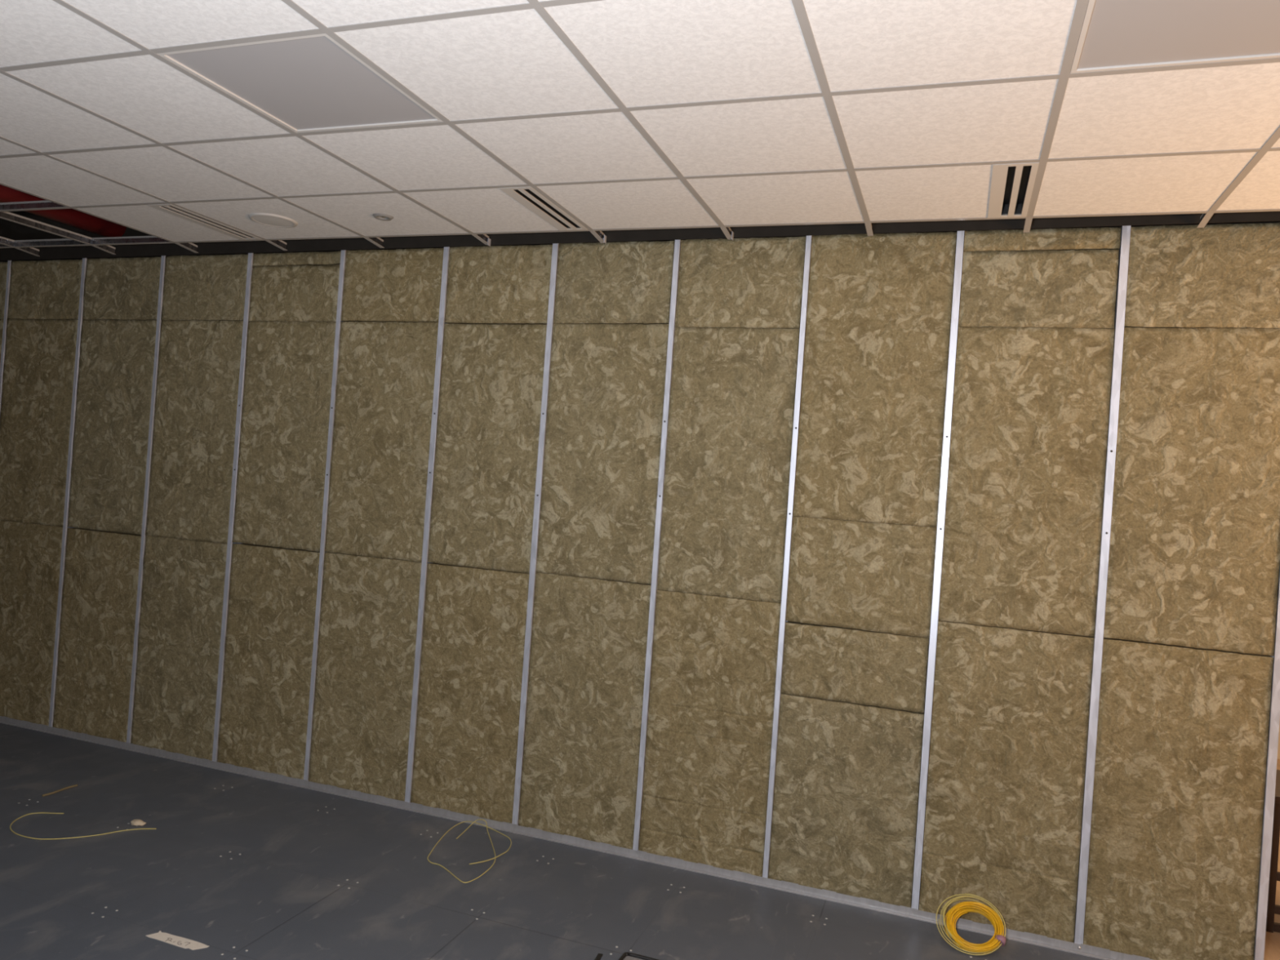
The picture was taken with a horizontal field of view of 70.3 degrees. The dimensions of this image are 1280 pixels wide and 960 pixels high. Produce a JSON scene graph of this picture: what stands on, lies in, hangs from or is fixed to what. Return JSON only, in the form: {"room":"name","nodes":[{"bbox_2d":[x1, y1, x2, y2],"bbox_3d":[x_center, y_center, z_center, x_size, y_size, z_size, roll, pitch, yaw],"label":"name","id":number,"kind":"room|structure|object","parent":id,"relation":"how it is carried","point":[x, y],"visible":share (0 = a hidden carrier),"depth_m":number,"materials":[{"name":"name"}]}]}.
{"room":"office under construction","nodes":[
{"label":"office under construction","id":0,"kind":"room"},
{"bbox_2d":[0,723,1279,959],"bbox_3d":[-0.209,1.710,1.549,13.600,0.042,13.000,4,0,19],"label":"floor","id":1,"kind":"structure","parent":0,"point":[242,867],"depth_m":3.67,"materials":[{"name":"grey concrete"}]},
{"bbox_2d":[41,784,77,796],"bbox_3d":[-2.833,1.516,4.442,0.018,0.011,0.178,4,0,19],"label":"strip","id":2,"kind":"object","parent":1,"relation":"on","point":[74,785],"visible":1,"depth_m":4.44,"materials":[{"name":"brown wood"}]},
{"bbox_2d":[9,812,155,839],"bbox_3d":[-2.499,1.541,4.008,0.621,0.004,0.273,4,0,12],"label":"cable","id":3,"kind":"object","parent":1,"relation":"on","point":[37,812],"visible":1,"depth_m":3.99,"materials":[{"name":"yellow plastic"}]},
{"bbox_2d":[130,819,146,826],"bbox_3d":[-2.270,1.549,4.115,0.072,0.021,0.048,4,0,19],"label":"crumb","id":4,"kind":"object","parent":1,"relation":"on","point":[135,822],"visible":1,"depth_m":4.10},
{"bbox_2d":[146,930,208,950],"bbox_3d":[-1.607,1.600,3.158,0.242,0.002,0.052,4,0,19],"label":"scrap","id":5,"kind":"object","parent":1,"relation":"on","point":[179,941],"visible":1,"depth_m":3.16,"materials":[{"name":"white paper"}]},
{"bbox_2d":[427,818,511,883],"bbox_3d":[-0.781,1.645,4.078,0.378,0.038,0.572,4,0,19],"label":"wire","id":6,"kind":"object","parent":1,"relation":"on","point":[479,819],"visible":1,"depth_m":4.10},
{"bbox_2d":[0,715,1153,959],"bbox_3d":[-1.737,1.581,4.776,8.550,0.036,0.115,4,0,19],"label":"floor track","id":7,"kind":"object","parent":1,"relation":"on","point":[1086,950],"visible":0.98,"depth_m":4.16,"materials":[{"name":"metal"}]},
{"bbox_2d":[0,260,11,410],"bbox_3d":[-3.941,0.048,5.599,0.021,2.790,0.093,4,0,19],"label":"stud","id":8,"kind":"object","parent":7,"relation":"on","point":[8,275],"visible":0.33,"depth_m":5.56,"materials":[{"name":"metal"}]},
{"bbox_2d":[0,520,62,726],"bbox_3d":[-3.706,0.858,5.492,0.594,1.200,0.088,4,0,19],"label":"mineral wool batt","id":9,"kind":"object","parent":7,"relation":"on","point":[30,553],"visible":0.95,"depth_m":5.43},
{"bbox_2d":[0,318,78,527],"bbox_3d":[-3.622,-0.353,5.498,0.594,1.231,0.088,4,0,19],"label":"mineral wool batt","id":10,"kind":"object","parent":9,"relation":"on","point":[39,360],"visible":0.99,"depth_m":5.46,"materials":[{"name":"beige fabric"}]},
{"bbox_2d":[7,259,82,319],"bbox_3d":[-3.567,-1.143,5.502,0.594,0.356,0.087,4,0,19],"label":"mineral wool batt","id":11,"kind":"object","parent":10,"relation":"on","point":[39,289],"visible":0.94,"depth_m":5.46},
{"bbox_2d":[48,257,86,726],"bbox_3d":[-3.358,0.086,5.395,0.024,2.794,0.092,4,0,19],"label":"stud","id":12,"kind":"object","parent":7,"relation":"on","point":[65,526],"visible":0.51,"depth_m":5.35,"materials":[{"name":"silver metal"}]},
{"bbox_2d":[52,527,141,742],"bbox_3d":[-3.128,0.898,5.289,0.579,1.198,0.087,4,0,19],"label":"mineral wool batt","id":13,"kind":"object","parent":7,"relation":"on","point":[97,623],"visible":0.94,"depth_m":5.25,"materials":[{"name":"brown fabric"}]},
{"bbox_2d":[67,319,156,534],"bbox_3d":[-3.043,-0.316,5.295,0.579,1.227,0.087,4,0,19],"label":"mineral wool batt","id":14,"kind":"object","parent":13,"relation":"on","point":[117,357],"visible":0.98,"depth_m":5.25,"materials":[{"name":"beige fabric"}]},
{"bbox_2d":[82,257,161,319],"bbox_3d":[-2.989,-1.106,5.299,0.579,0.361,0.087,4,0,19],"label":"mineral wool batt","id":15,"kind":"object","parent":14,"relation":"on","point":[115,288],"visible":0.94,"depth_m":5.26,"materials":[{"name":"beige fabric"}]},
{"bbox_2d":[126,255,165,742],"bbox_3d":[-2.787,0.122,5.194,0.024,2.799,0.093,4,0,19],"label":"stud","id":16,"kind":"object","parent":7,"relation":"on","point":[163,257],"visible":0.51,"depth_m":5.15,"materials":[{"name":"silver metal"}]},
{"bbox_2d":[130,535,227,760],"bbox_3d":[-2.552,0.933,5.087,0.590,1.206,0.087,4,0,19],"label":"mineral wool batt","id":17,"kind":"object","parent":7,"relation":"on","point":[180,633],"visible":0.95,"depth_m":5.05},
{"bbox_2d":[145,320,243,544],"bbox_3d":[-2.468,-0.278,5.093,0.590,1.226,0.087,4,0,19],"label":"mineral wool batt","id":18,"kind":"object","parent":17,"relation":"on","point":[198,366],"visible":0.98,"depth_m":5.05,"materials":[{"name":"beige fabric"}]},
{"bbox_2d":[160,253,248,320],"bbox_3d":[-2.413,-1.069,5.097,0.590,0.365,0.087,4,0,19],"label":"mineral wool batt","id":19,"kind":"object","parent":18,"relation":"on","point":[196,287],"visible":0.95,"depth_m":5.06,"materials":[{"name":"beige fabric"}]},
{"bbox_2d":[212,253,253,761],"bbox_3d":[-2.205,0.159,4.988,0.027,2.803,0.095,4,0,19],"label":"stud","id":20,"kind":"object","parent":7,"relation":"on","point":[250,262],"visible":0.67,"depth_m":4.95,"materials":[{"name":"silver metal"}]},
{"bbox_2d":[217,542,319,779],"bbox_3d":[-1.974,0.968,4.883,0.578,1.214,0.087,4,0,19],"label":"mineral wool batt","id":21,"kind":"object","parent":7,"relation":"on","point":[268,646],"visible":0.96,"depth_m":4.84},
{"bbox_2d":[232,320,336,551],"bbox_3d":[-1.890,-0.244,4.889,0.578,1.210,0.087,4,0,19],"label":"mineral wool batt","id":22,"kind":"object","parent":21,"relation":"on","point":[289,368],"visible":0.98,"depth_m":4.85,"materials":[{"name":"beige fabric"}]},
{"bbox_2d":[248,264,340,321],"bbox_3d":[-1.837,-0.996,4.894,0.578,0.302,0.086,4,0,19],"label":"mineral wool batt","id":23,"kind":"object","parent":22,"relation":"on","point":[285,293],"visible":0.94,"depth_m":4.86,"materials":[{"name":"beige fabric"}]},
{"bbox_2d":[252,251,341,266],"bbox_3d":[-1.824,-1.182,4.895,0.578,0.070,0.085,4,0,19],"label":"mineral wool batt","id":24,"kind":"object","parent":23,"relation":"on","point":[333,258],"visible":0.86,"depth_m":4.86,"materials":[{"name":"beige fabric"}]},
{"bbox_2d":[303,249,346,781],"bbox_3d":[-1.634,0.196,4.787,0.025,2.807,0.095,4,0,19],"label":"stud","id":25,"kind":"object","parent":7,"relation":"on","point":[343,255],"visible":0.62,"depth_m":4.75,"materials":[{"name":"silver metal"}]},
{"bbox_2d":[308,551,422,801],"bbox_3d":[-1.398,1.004,4.682,0.589,1.222,0.087,4,0,19],"label":"mineral wool batt","id":26,"kind":"object","parent":7,"relation":"on","point":[362,712],"visible":0.97,"depth_m":4.64,"materials":[{"name":"beige fabric"}]},
{"bbox_2d":[324,321,438,562],"bbox_3d":[-1.314,-0.207,4.687,0.590,1.208,0.088,4,0,19],"label":"mineral wool batt","id":27,"kind":"object","parent":26,"relation":"on","point":[386,371],"visible":0.97,"depth_m":4.65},
{"bbox_2d":[341,248,444,322],"bbox_3d":[-1.260,-0.997,4.691,0.588,0.372,0.086,4,0,19],"label":"mineral wool batt","id":28,"kind":"object","parent":27,"relation":"on","point":[397,285],"visible":0.9,"depth_m":4.65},
{"bbox_2d":[404,246,449,802],"bbox_3d":[-1.051,0.233,4.583,0.029,2.812,0.095,4,0,19],"label":"stud","id":29,"kind":"object","parent":7,"relation":"on","point":[446,252],"visible":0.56,"depth_m":4.54,"materials":[{"name":"silver metal"}]},
{"bbox_2d":[410,562,529,823],"bbox_3d":[-0.824,1.042,4.480,0.566,1.221,0.087,4,0,19],"label":"mineral wool batt","id":30,"kind":"object","parent":7,"relation":"on","point":[475,619],"visible":0.97,"depth_m":4.44,"materials":[{"name":"beige fabric"}]},
{"bbox_2d":[427,323,546,573],"bbox_3d":[-0.740,-0.166,4.486,0.566,1.198,0.086,4,0,19],"label":"mineral wool batt","id":31,"kind":"object","parent":30,"relation":"on","point":[488,424],"visible":0.98,"depth_m":4.44,"materials":[{"name":"beige fabric"}]},
{"bbox_2d":[444,244,552,324],"bbox_3d":[-0.685,-0.957,4.489,0.566,0.382,0.087,4,0,19],"label":"mineral wool batt","id":32,"kind":"object","parent":31,"relation":"on","point":[486,284],"visible":0.93,"depth_m":4.45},
{"bbox_2d":[511,243,558,824],"bbox_3d":[-0.488,0.269,4.385,0.030,2.816,0.095,4,0,19],"label":"stud","id":33,"kind":"object","parent":7,"relation":"on","point":[535,526],"visible":0.59,"depth_m":4.34,"materials":[{"name":"silver metal"}]},
{"bbox_2d":[518,572,651,849],"bbox_3d":[-0.253,1.075,4.279,0.582,1.234,0.087,4,0,19],"label":"mineral wool batt","id":34,"kind":"object","parent":7,"relation":"on","point":[581,750],"visible":0.96,"depth_m":4.24,"materials":[{"name":"beige fabric"}]},
{"bbox_2d":[536,323,669,584],"bbox_3d":[-0.169,-0.135,4.285,0.582,1.194,0.088,4,0,19],"label":"mineral wool batt","id":35,"kind":"object","parent":34,"relation":"on","point":[606,397],"visible":0.95,"depth_m":4.24,"materials":[{"name":"beige fabric"}]},
{"bbox_2d":[553,240,675,324],"bbox_3d":[-0.116,-0.922,4.290,0.579,0.384,0.086,4,0,19],"label":"mineral wool batt","id":36,"kind":"object","parent":35,"relation":"on","point":[620,282],"visible":0.95,"depth_m":4.25,"materials":[{"name":"beige fabric"}]},
{"bbox_2d":[632,240,680,850],"bbox_3d":[0.089,0.306,4.182,0.026,2.820,0.095,4,0,19],"label":"stud","id":37,"kind":"object","parent":7,"relation":"on","point":[677,242],"visible":0.62,"depth_m":4.14,"materials":[{"name":"silver metal"}]},
{"bbox_2d":[638,589,781,876],"bbox_3d":[0.315,1.123,4.079,0.570,1.214,0.087,4,0,19],"label":"mineral wool batt","id":38,"kind":"object","parent":7,"relation":"on","point":[714,662],"visible":0.98,"depth_m":4.04,"materials":[{"name":"beige fabric"}]},
{"bbox_2d":[657,327,799,603],"bbox_3d":[0.398,-0.079,4.085,0.570,1.202,0.087,4,0,19],"label":"mineral wool batt","id":39,"kind":"object","parent":38,"relation":"on","point":[733,390],"visible":0.98,"depth_m":4.04,"materials":[{"name":"beige fabric"}]},
{"bbox_2d":[675,236,806,328],"bbox_3d":[0.454,-0.878,4.089,0.570,0.402,0.087,4,0,19],"label":"mineral wool batt","id":40,"kind":"object","parent":39,"relation":"on","point":[750,282],"visible":0.93,"depth_m":4.05,"materials":[{"name":"beige fabric"}]},
{"bbox_2d":[762,235,812,878],"bbox_3d":[0.651,0.342,3.985,0.023,2.824,0.095,4,0,19],"label":"stud","id":41,"kind":"object","parent":7,"relation":"on","point":[783,620],"visible":0.79,"depth_m":3.94,"materials":[{"name":"silver metal"}]},
{"bbox_2d":[768,693,924,907],"bbox_3d":[0.874,1.357,3.877,0.594,0.824,0.087,4,0,19],"label":"mineral wool batt","id":42,"kind":"object","parent":7,"relation":"on","point":[847,778],"visible":0.94,"depth_m":3.83,"materials":[{"name":"beige fabric"}]},
{"bbox_2d":[781,621,928,712],"bbox_3d":[0.913,0.789,3.880,0.594,0.313,0.087,4,0,19],"label":"mineral wool batt","id":43,"kind":"object","parent":42,"relation":"on","point":[824,662],"visible":0.98,"depth_m":3.84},
{"bbox_2d":[786,515,937,637],"bbox_3d":[0.940,0.406,3.881,0.594,0.459,0.088,4,0,19],"label":"mineral wool batt","id":44,"kind":"object","parent":43,"relation":"on","point":[857,575],"visible":0.96,"depth_m":3.84,"materials":[{"name":"brown fabric"}]},
{"bbox_2d":[792,231,956,527],"bbox_3d":[0.998,-0.433,3.885,0.594,1.225,0.087,4,0,19],"label":"mineral wool batt","id":45,"kind":"object","parent":44,"relation":"on","point":[879,313],"visible":0.99,"depth_m":3.84,"materials":[{"name":"beige fabric"}]},
{"bbox_2d":[911,231,964,910],"bbox_3d":[1.238,0.380,3.778,0.028,2.829,0.095,4,0,19],"label":"stud","id":46,"kind":"object","parent":7,"relation":"on","point":[960,236],"visible":0.99,"depth_m":3.74,"materials":[{"name":"silver metal"}]},
{"bbox_2d":[919,620,1093,942],"bbox_3d":[1.469,1.202,3.673,0.578,1.212,0.087,4,0,19],"label":"mineral wool batt","id":47,"kind":"object","parent":7,"relation":"on","point":[1009,731],"visible":0.98,"depth_m":3.63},
{"bbox_2d":[938,326,1115,636],"bbox_3d":[1.553,-0.007,3.679,0.578,1.213,0.088,4,0,19],"label":"mineral wool batt","id":48,"kind":"object","parent":47,"relation":"on","point":[1022,538],"visible":1,"depth_m":3.64,"materials":[{"name":"beige fabric"}]},
{"bbox_2d":[958,249,1119,328],"bbox_3d":[1.605,-0.766,3.684,0.576,0.313,0.086,4,0,19],"label":"mineral wool batt","id":49,"kind":"object","parent":48,"relation":"on","point":[1070,288],"visible":0.94,"depth_m":3.64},
{"bbox_2d":[963,226,1121,251],"bbox_3d":[1.619,-0.964,3.684,0.578,0.087,0.086,4,0,19],"label":"mineral wool batt","id":50,"kind":"object","parent":49,"relation":"on","point":[1074,238],"visible":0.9,"depth_m":3.64,"materials":[{"name":"beige fabric"}]},
{"bbox_2d":[1073,225,1130,944],"bbox_3d":[1.812,0.418,3.576,0.031,2.829,0.095,4,0,19],"label":"stud","id":51,"kind":"object","parent":7,"relation":"on","point":[1123,254],"visible":0.87,"depth_m":3.54,"materials":[{"name":"silver metal"}]},
{"bbox_2d":[1083,637,1273,959],"bbox_3d":[2.038,1.241,3.474,0.563,1.213,0.087,4,0,19],"label":"mineral wool batt","id":52,"kind":"object","parent":7,"relation":"on","point":[1180,775],"visible":0.98,"depth_m":3.43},
{"bbox_2d":[1103,327,1279,656],"bbox_3d":[2.122,0.029,3.480,0.563,1.212,0.087,4,0,19],"label":"mineral wool batt","id":53,"kind":"object","parent":52,"relation":"on","point":[1194,555],"visible":0.97,"depth_m":3.44,"materials":[{"name":"beige fabric"}]},
{"bbox_2d":[1124,222,1279,328],"bbox_3d":[2.177,-0.772,3.484,0.563,0.395,0.087,4,0,19],"label":"mineral wool batt","id":54,"kind":"object","parent":53,"relation":"on","point":[1221,275],"visible":0.95,"depth_m":3.45,"materials":[{"name":"beige fabric"}]},
{"bbox_2d":[1253,565,1279,959],"bbox_3d":[2.374,0.456,3.380,0.030,2.829,0.092,4,0,19],"label":"stud","id":55,"kind":"object","parent":7,"relation":"on","point":[1274,713],"visible":0.58,"depth_m":3.33,"materials":[{"name":"silver metal"}]},
{"bbox_3d":[-4.282,0.817,5.695,0.583,1.204,0.087,4,0,19],"label":"mineral wool batt","id":56,"kind":"object","parent":7,"relation":"on","visible":0},
{"bbox_2d":[0,319,3,363],"bbox_3d":[-4.198,-0.395,5.701,0.583,1.226,0.088,4,0,19],"label":"mineral wool batt","id":57,"kind":"object","parent":56,"relation":"on","point":[1,320],"visible":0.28,"depth_m":5.58,"materials":[{"name":"beige fabric"}]},
{"bbox_2d":[0,262,8,319],"bbox_3d":[-4.144,-1.180,5.705,0.583,0.354,0.086,4,0,19],"label":"mineral wool batt","id":58,"kind":"object","parent":57,"relation":"on","point":[3,265],"visible":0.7,"depth_m":5.58,"materials":[{"name":"beige fabric"}]},
{"bbox_2d":[594,953,602,959],"bbox_3d":[-0.151,1.700,3.226,0.017,0.004,0.076,4,0,14],"label":"strip","id":59,"kind":"object","parent":1,"relation":"on","point":[599,956],"visible":1,"depth_m":3.24,"materials":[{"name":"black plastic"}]},
{"bbox_2d":[618,951,658,959],"bbox_3d":[-0.001,1.705,3.156,0.185,0.014,0.195,4,0,19],"label":"frame","id":60,"kind":"object","parent":1,"relation":"on","point":[625,956],"visible":1,"depth_m":3.24,"materials":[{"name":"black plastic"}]},
{"bbox_2d":[935,893,1005,955],"bbox_3d":[1.282,1.720,3.528,0.258,0.156,0.187,4,0,19],"label":"coil","id":61,"kind":"object","parent":1,"relation":"on","point":[997,940],"visible":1,"depth_m":3.52,"materials":[{"name":"yellow plastic"}]},
{"bbox_2d":[1266,769,1279,933],"bbox_3d":[3.018,1.638,3.941,0.650,0.575,0.500,4,0,19],"label":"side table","id":62,"kind":"object","parent":1,"relation":"on","point":[1274,876],"visible":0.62,"depth_m":3.82,"materials":[{"name":"brown wood"}]},
{"bbox_2d":[0,210,1279,260],"bbox_3d":[-1.531,-1.644,4.755,8.560,0.939,0.004,4,0,19],"label":"wall","id":63,"kind":"structure","parent":0,"point":[8,229],"depth_m":4.35,"materials":[{"name":"black"}]},
{"bbox_2d":[0,184,126,237],"bbox_3d":[-3.416,-1.512,4.191,0.170,0.170,2.294,4,0,19],"label":"pipe","id":64,"kind":"object","parent":63,"relation":"attached to","point":[70,216],"visible":0.43,"depth_m":4.95,"materials":[{"name":"red metal"}]},
{"bbox_2d":[0,221,1279,898],"bbox_3d":[-1.592,-0.254,4.850,8.559,3.720,0.014,4,0,19],"label":"wall","id":65,"kind":"structure","parent":0,"point":[1262,222],"depth_m":3.84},
{"bbox_2d":[1277,720,1279,759],"bbox_3d":[2.087,-0.055,7.739,13.800,3.940,0.100,4,0,19],"label":"wall","id":66,"kind":"structure","parent":0,"point":[1278,745],"depth_m":6.71,"materials":[{"name":"beige paint"}]},
{"bbox_3d":[-0.011,-1.138,1.562,13.600,0.017,13.000,4,0,19],"label":"ceiling","id":67,"kind":"structure","parent":0,"visible":0},
{"bbox_2d":[0,0,1279,256],"bbox_3d":[-1.506,-1.234,3.196,9.168,0.058,2.890,4,0,19],"label":"grid","id":68,"kind":"object","parent":67,"relation":"attached to","point":[73,238],"visible":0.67,"depth_m":2.98,"materials":[{"name":"white paint"}]},
{"bbox_2d":[0,138,35,155],"bbox_3d":[-2.731,-1.317,3.381,0.598,0.016,0.598,4,0,19],"label":"tile","id":69,"kind":"structure","parent":68,"relation":"attached to","point":[6,148],"depth_m":3.54,"materials":[{"name":"white tile"}]},
{"bbox_2d":[0,0,140,66],"bbox_3d":[-1.784,-1.256,2.403,0.598,0.016,0.598,4,0,19],"label":"tile","id":70,"kind":"structure","parent":68,"relation":"attached to","point":[32,31],"depth_m":2.53,"materials":[{"name":"white tile"}]},
{"bbox_2d":[0,73,155,151],"bbox_3d":[-2.157,-1.278,3.180,0.598,0.016,0.598,4,0,19],"label":"tile","id":71,"kind":"structure","parent":68,"relation":"attached to","point":[31,117],"depth_m":3.24,"materials":[{"name":"white tile"}]},
{"bbox_2d":[0,155,163,206],"bbox_3d":[-2.530,-1.300,3.957,0.598,0.016,0.598,4,0,19],"label":"tile","id":72,"kind":"structure","parent":68,"relation":"attached to","point":[42,175],"depth_m":3.97,"materials":[{"name":"white tile"}]},
{"bbox_2d":[6,54,288,142],"bbox_3d":[-1.583,-1.239,2.978,0.598,0.016,0.598,4,0,19],"label":"tile","id":73,"kind":"structure","parent":68,"relation":"attached to","point":[144,95],"depth_m":2.94,"materials":[{"name":"white tile"}]},
{"bbox_2d":[77,204,239,241],"bbox_3d":[-2.394,-1.288,4.555,0.459,0.016,0.598,4,0,19],"label":"tile","id":74,"kind":"structure","parent":68,"relation":"attached to","point":[145,218],"depth_m":4.53,"materials":[{"name":"white tile"}]},
{"bbox_2d":[49,146,272,201],"bbox_3d":[-1.956,-1.261,3.755,0.598,0.016,0.598,4,0,19],"label":"tile","id":75,"kind":"structure","parent":68,"relation":"attached to","point":[162,172],"depth_m":3.73,"materials":[{"name":"white tile"}]},
{"bbox_2d":[62,0,318,48],"bbox_3d":[-1.210,-1.217,2.201,0.598,0.016,0.598,4,0,19],"label":"tile","id":76,"kind":"structure","parent":68,"relation":"attached to","point":[151,24],"depth_m":2.37,"materials":[{"name":"white tile"}]},
{"bbox_2d":[146,204,261,239],"bbox_3d":[-2.117,-1.281,4.458,0.140,0.047,0.585,4,0,19],"label":"diffuser","id":77,"kind":"object","parent":68,"relation":"attached to","point":[171,209],"visible":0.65,"depth_m":4.44,"materials":[{"name":"white paint"}]},
{"bbox_2d":[174,198,359,239],"bbox_3d":[-1.754,-1.245,4.330,0.598,0.016,0.598,4,0,19],"label":"tile","id":78,"kind":"structure","parent":68,"relation":"attached to","point":[233,213],"depth_m":4.30,"materials":[{"name":"white tile"}]},
{"bbox_2d":[248,213,297,227],"bbox_3d":[-1.743,-1.231,4.322,0.220,0.009,0.220,4,0,19],"label":"ceiling speaker","id":79,"kind":"object","parent":78,"relation":"attached to","point":[266,219],"visible":1,"depth_m":4.30,"materials":[{"name":"white paint"}]},
{"bbox_2d":[253,216,293,226],"bbox_3d":[-1.743,-1.229,4.322,0.177,0.002,0.177,4,0,19],"label":"grille","id":80,"kind":"object","parent":79,"relation":"attached to","point":[274,221],"depth_m":4.31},
{"bbox_2d":[168,136,392,195],"bbox_3d":[-1.382,-1.223,3.553,0.598,0.016,0.598,4,0,19],"label":"tile","id":81,"kind":"structure","parent":68,"relation":"attached to","point":[290,166],"depth_m":3.52,"materials":[{"name":"white tile"}]},
{"bbox_2d":[157,33,443,133],"bbox_3d":[-1.008,-1.217,2.776,0.585,0.051,0.585,4,0,19],"label":"light panel","id":82,"kind":"object","parent":68,"relation":"attached to","point":[308,83],"visible":0.73,"depth_m":2.75,"materials":[{"name":"white paint"}]},
{"bbox_2d":[283,192,467,235],"bbox_3d":[-1.181,-1.206,4.128,0.598,0.016,0.598,4,0,19],"label":"tile","id":83,"kind":"structure","parent":68,"relation":"attached to","point":[353,212],"depth_m":4.10,"materials":[{"name":"white tile"}]},
{"bbox_2d":[372,213,393,220],"bbox_3d":[-1.166,-1.192,4.128,0.094,0.009,0.094,4,0,19],"label":"sprinkler cover","id":84,"kind":"object","parent":83,"relation":"attached to","point":[381,216],"visible":1,"depth_m":4.11,"materials":[{"name":"grey metal"}]},
{"bbox_2d":[291,0,528,27],"bbox_3d":[-0.636,-1.178,1.999,0.598,0.016,0.598,4,0,19],"label":"tile","id":85,"kind":"structure","parent":68,"relation":"attached to","point":[331,13],"depth_m":2.25,"materials":[{"name":"white tile"}]},
{"bbox_2d":[302,124,527,190],"bbox_3d":[-0.808,-1.184,3.351,0.598,0.016,0.598,4,0,19],"label":"tile","id":86,"kind":"structure","parent":68,"relation":"attached to","point":[432,157],"depth_m":3.32,"materials":[{"name":"white tile"}]},
{"bbox_2d":[334,8,617,120],"bbox_3d":[-0.435,-1.162,2.574,0.598,0.016,0.598,4,0,19],"label":"tile","id":87,"kind":"structure","parent":68,"relation":"attached to","point":[508,64],"depth_m":2.53,"materials":[{"name":"white tile"}]},
{"bbox_2d":[403,187,558,232],"bbox_3d":[-0.672,-1.171,3.950,0.459,0.016,0.598,4,0,19],"label":"tile","id":88,"kind":"structure","parent":68,"relation":"attached to","point":[482,210],"depth_m":3.92,"materials":[{"name":"white tile"}]},
{"bbox_2d":[498,186,587,231],"bbox_3d":[-0.395,-1.165,3.853,0.140,0.047,0.585,4,0,19],"label":"diffuser","id":89,"kind":"object","parent":68,"relation":"attached to","point":[527,197],"visible":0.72,"depth_m":3.83,"materials":[{"name":"white paint"}]},
{"bbox_2d":[454,111,677,183],"bbox_3d":[-0.234,-1.145,3.150,0.598,0.016,0.598,4,0,19],"label":"tile","id":90,"kind":"structure","parent":68,"relation":"attached to","point":[606,146],"depth_m":3.12,"materials":[{"name":"white tile"}]},
{"bbox_2d":[536,179,718,229],"bbox_3d":[-0.033,-1.128,3.725,0.598,0.016,0.598,4,0,19],"label":"tile","id":91,"kind":"structure","parent":68,"relation":"attached to","point":[653,203],"depth_m":3.70,"materials":[{"name":"white tile"}]},
{"bbox_2d":[543,0,821,107],"bbox_3d":[0.139,-1.123,2.373,0.598,0.016,0.598,4,0,19],"label":"tile","id":92,"kind":"structure","parent":68,"relation":"attached to","point":[647,52],"depth_m":2.35,"materials":[{"name":"white tile"}]},
{"bbox_2d":[630,96,846,176],"bbox_3d":[0.340,-1.106,2.948,0.598,0.016,0.598,4,0,19],"label":"tile","id":93,"kind":"structure","parent":68,"relation":"attached to","point":[790,135],"depth_m":2.91,"materials":[{"name":"white tile"}]},
{"bbox_2d":[685,171,863,225],"bbox_3d":[0.541,-1.089,3.523,0.598,0.016,0.598,4,0,19],"label":"tile","id":94,"kind":"structure","parent":68,"relation":"attached to","point":[824,197],"depth_m":3.49,"materials":[{"name":"white tile"}]},
{"bbox_2d":[855,164,992,221],"bbox_3d":[1.050,-1.055,3.344,0.459,0.016,0.598,4,0,19],"label":"tile","id":95,"kind":"structure","parent":68,"relation":"attached to","point":[961,191],"depth_m":3.31,"materials":[{"name":"white tile"}]},
{"bbox_2d":[802,0,1077,91],"bbox_3d":[0.713,-1.084,2.171,0.598,0.016,0.598,4,0,19],"label":"tile","id":96,"kind":"structure","parent":68,"relation":"attached to","point":[861,44],"depth_m":2.22,"materials":[{"name":"white tile"}]},
{"bbox_2d":[831,79,1058,168],"bbox_3d":[0.914,-1.067,2.746,0.598,0.016,0.598,4,0,19],"label":"tile","id":97,"kind":"structure","parent":68,"relation":"attached to","point":[1007,121],"depth_m":2.71,"materials":[{"name":"white tile"}]},
{"bbox_2d":[987,162,1039,217],"bbox_3d":[1.326,-1.048,3.247,0.140,0.047,0.585,4,0,19],"label":"diffuser","id":98,"kind":"object","parent":68,"relation":"attached to","point":[1012,184],"visible":0.87,"depth_m":3.25,"materials":[{"name":"white paint"}]},
{"bbox_2d":[1033,151,1257,216],"bbox_3d":[1.689,-1.012,3.119,0.598,0.016,0.598,4,0,19],"label":"tile","id":99,"kind":"structure","parent":68,"relation":"attached to","point":[1183,183],"depth_m":3.08,"materials":[{"name":"white tile"}]},
{"bbox_2d":[1048,62,1279,158],"bbox_3d":[1.488,-1.028,2.544,0.598,0.016,0.598,4,0,19],"label":"tile","id":100,"kind":"structure","parent":68,"relation":"attached to","point":[1235,107],"depth_m":2.53,"materials":[{"name":"white tile"}]},
{"bbox_2d":[1070,0,1279,73],"bbox_3d":[1.288,-1.061,1.969,0.585,0.051,0.585,4,0,19],"label":"light panel","id":101,"kind":"object","parent":68,"relation":"attached to","point":[1115,34],"visible":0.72,"depth_m":2.12,"materials":[{"name":"white paint"}]},
{"bbox_2d":[1216,151,1279,210],"bbox_3d":[2.263,-0.973,2.918,0.598,0.016,0.598,4,0,19],"label":"tile","id":102,"kind":"structure","parent":68,"relation":"attached to","point":[1260,188],"depth_m":3.06,"materials":[{"name":"white tile"}]},
{"bbox_2d":[1271,137,1279,147],"bbox_3d":[2.062,-0.989,2.342,0.598,0.016,0.598,4,0,19],"label":"tile","id":103,"kind":"structure","parent":68,"relation":"attached to","point":[1277,144],"depth_m":2.69,"materials":[{"name":"white tile"}]}
]}

